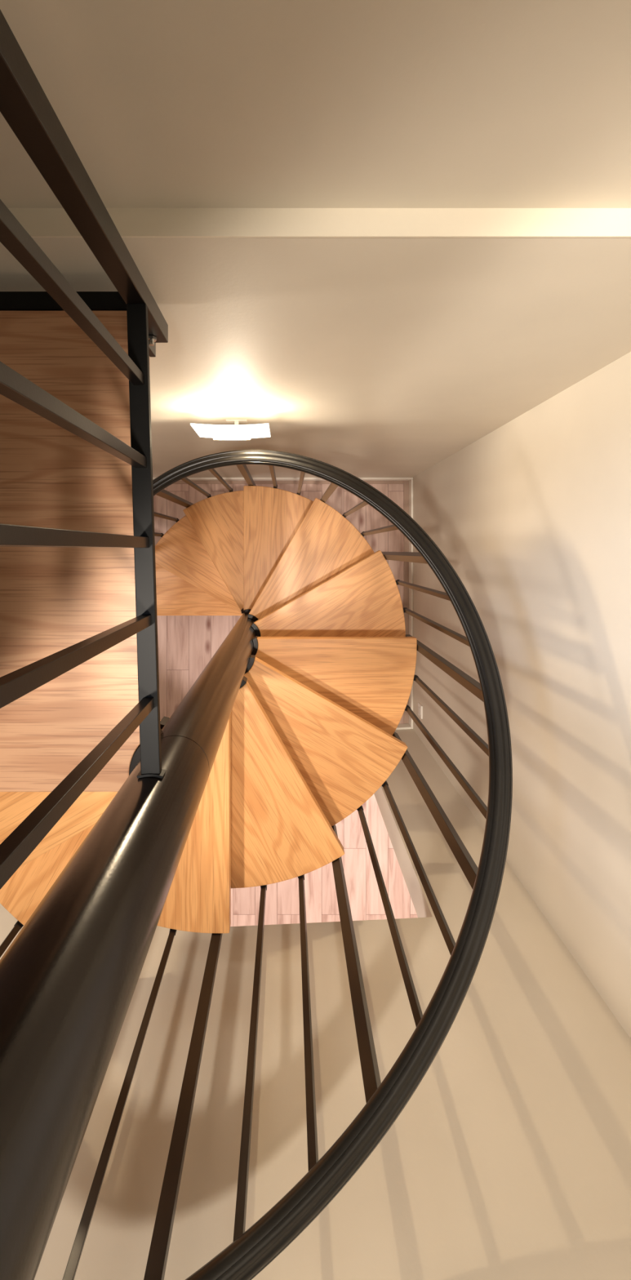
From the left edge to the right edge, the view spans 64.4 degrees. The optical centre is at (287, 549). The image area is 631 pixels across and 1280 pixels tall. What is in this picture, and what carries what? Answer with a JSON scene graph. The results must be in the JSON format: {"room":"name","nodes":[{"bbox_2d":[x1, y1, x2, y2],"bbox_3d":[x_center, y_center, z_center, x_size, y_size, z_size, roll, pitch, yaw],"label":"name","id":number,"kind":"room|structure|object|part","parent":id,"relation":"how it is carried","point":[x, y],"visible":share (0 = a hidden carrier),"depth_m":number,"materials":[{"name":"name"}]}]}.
{"room":"spiral staircase","nodes":[
{"label":"spiral staircase","id":0,"kind":"room"},
{"bbox_2d":[153,484,417,926],"bbox_3d":[-0.106,1.877,3.550,4.400,0.100,5.250,0,90,0],"label":"floor","id":1,"kind":"structure","parent":0,"point":[186,644],"depth_m":3.50,"materials":[{"name":"laminate"}]},
{"bbox_2d":[0,449,512,1279],"bbox_3d":[-0.206,0.402,1.686,1.577,3.628,1.577,-26,90,0],"label":"spiral staircase","id":2,"kind":"structure","parent":1,"relation":"on","point":[262,758],"depth_m":1.30,"materials":[{"name":"metal"}]},
{"bbox_2d":[0,291,162,791],"bbox_3d":[-1.197,-0.014,0.958,1.914,0.124,0.900,0,90,0],"label":"landing platform","id":3,"kind":"object","parent":2,"relation":"attached to","point":[53,600],"visible":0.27,"depth_m":0.90,"materials":[{"name":"brown wood"}]},
{"bbox_2d":[0,9,168,889],"bbox_3d":[-0.220,-0.031,0.449,0.050,0.958,0.747,-2,90,0],"label":"landing railing","id":4,"kind":"object","parent":3,"relation":"on","point":[24,104],"visible":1,"depth_m":0.52,"materials":[{"name":"black metal"}]},
{"bbox_3d":[-0.229,-0.387,0.433,0.030,0.926,0.033,0,90,0],"label":"corner post","id":5,"kind":"part","parent":4,"relation":"part of","materials":[{"name":"black metal"}]},
{"bbox_3d":[-0.217,-0.017,0.756,0.029,0.012,0.707,-2,90,0],"label":"rail","id":6,"kind":"part","parent":4,"relation":"part of","materials":[{"name":"metal"}]},
{"bbox_3d":[-0.250,-0.381,0.899,0.011,0.058,0.046,0,90,0],"label":"fixing plate","id":7,"kind":"part","parent":4,"relation":"part of","materials":[{"name":"black paint"}]},
{"bbox_3d":[-0.582,-0.265,2.650,0.028,0.990,0.028,-29,90,0],"label":"newel post","id":8,"kind":"part","parent":2,"relation":"part of","materials":[{"name":"black paint"}]},
{"bbox_3d":[-0.214,1.168,1.250,0.028,0.990,0.028,1,90,0],"label":"newel post","id":9,"kind":"part","parent":2,"relation":"part of","materials":[{"name":"black metal"}]},
{"bbox_3d":[-0.198,-0.363,2.450,0.028,0.990,0.028,1,90,0],"label":"newel post","id":10,"kind":"part","parent":2,"relation":"part of","materials":[{"name":"black paint"}]},
{"bbox_3d":[0.184,-0.257,2.250,0.028,0.990,0.028,31,90,0],"label":"newel post","id":11,"kind":"part","parent":2,"relation":"part of","materials":[{"name":"black paint"}]},
{"bbox_3d":[0.170,1.069,1.450,0.028,0.990,0.028,-29,90,0],"label":"newel post","id":12,"kind":"part","parent":2,"relation":"part of","materials":[{"name":"black metal"}]},
{"bbox_3d":[0.461,0.026,2.050,0.028,0.990,0.028,-29,90,0],"label":"newel post","id":13,"kind":"part","parent":2,"relation":"part of","materials":[{"name":"black paint"}]},
{"bbox_3d":[0.453,0.792,1.650,0.028,0.990,0.028,31,90,0],"label":"newel post","id":14,"kind":"part","parent":2,"relation":"part of","materials":[{"name":"black metal"}]},
{"bbox_3d":[0.560,0.410,1.850,0.028,0.990,0.028,1,90,0],"label":"newel post","id":15,"kind":"part","parent":2,"relation":"part of","materials":[{"name":"black metal"}]},
{"bbox_2d":[0,0,630,477],"bbox_3d":[-0.647,-0.623,0.950,3.317,5.100,0.250,0,90,0],"label":"wall","id":16,"kind":"structure","parent":0,"point":[359,357],"depth_m":0.75,"materials":[{"name":"paint"}]},
{"bbox_2d":[213,419,254,439],"bbox_3d":[-0.196,-0.456,1.819,0.265,0.251,0.084,0,90,0],"label":"wall lamp","id":17,"kind":"object","parent":16,"relation":"attached to","point":[236,433],"visible":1,"depth_m":1.88,"materials":[{"name":"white glass"}]},
{"bbox_2d":[152,477,413,480],"bbox_3d":[-0.647,-0.491,3.462,3.017,0.075,0.014,0,90,0],"label":"baseboard","id":18,"kind":"structure","parent":16,"relation":"attached to","point":[189,478],"depth_m":3.42,"materials":[{"name":"paint"}]},
{"bbox_2d":[173,480,404,484],"bbox_3d":[-0.671,-0.473,3.496,2.969,0.008,0.022,0,90,0],"label":"trim","id":19,"kind":"structure","parent":16,"relation":"attached to","point":[178,482],"depth_m":3.49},
{"bbox_2d":[8,208,630,237],"bbox_3d":[-0.647,-0.519,0.793,3.017,0.004,0.044,0,90,0],"label":"trim","id":20,"kind":"structure","parent":16,"relation":"attached to","point":[37,222],"depth_m":0.79,"materials":[{"name":"paint"}]},
{"bbox_2d":[0,728,630,1279],"bbox_3d":[-0.722,1.373,2.025,3.177,2.950,0.143,-3,90,0],"label":"wall","id":21,"kind":"structure","parent":0,"point":[509,1158],"depth_m":1.13,"materials":[{"name":"paint"}]},
{"bbox_2d":[395,723,411,729],"bbox_3d":[0.670,1.229,3.462,0.356,0.075,0.014,-3,90,0],"label":"baseboard","id":22,"kind":"structure","parent":21,"relation":"attached to","point":[401,726],"depth_m":3.44,"materials":[{"name":"paint"}]},
{"bbox_2d":[413,351,630,1039],"bbox_3d":[0.936,0.436,0.950,0.150,5.100,1.868,0,90,0],"label":"wall","id":23,"kind":"structure","parent":0,"point":[532,516],"depth_m":1.61,"materials":[{"name":"paint"}]},
{"bbox_2d":[404,480,408,723],"bbox_3d":[0.830,0.364,3.496,0.034,0.008,1.696,0,90,0],"label":"trim","id":24,"kind":"structure","parent":23,"relation":"attached to","point":[406,482],"depth_m":3.49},
{"bbox_2d":[408,479,413,728],"bbox_3d":[0.854,0.372,3.462,0.014,0.075,1.711,0,90,0],"label":"baseboard","id":25,"kind":"structure","parent":23,"relation":"attached to","point":[411,482],"depth_m":3.43,"materials":[{"name":"paint"}]},
{"bbox_2d":[417,702,422,719],"bbox_3d":[0.855,1.036,3.225,0.012,0.080,0.082,0,90,0],"label":"power outlet","id":26,"kind":"object","parent":23,"relation":"attached to","point":[420,706],"visible":1,"depth_m":3.20,"materials":[{"name":"plastic"}]}
]}

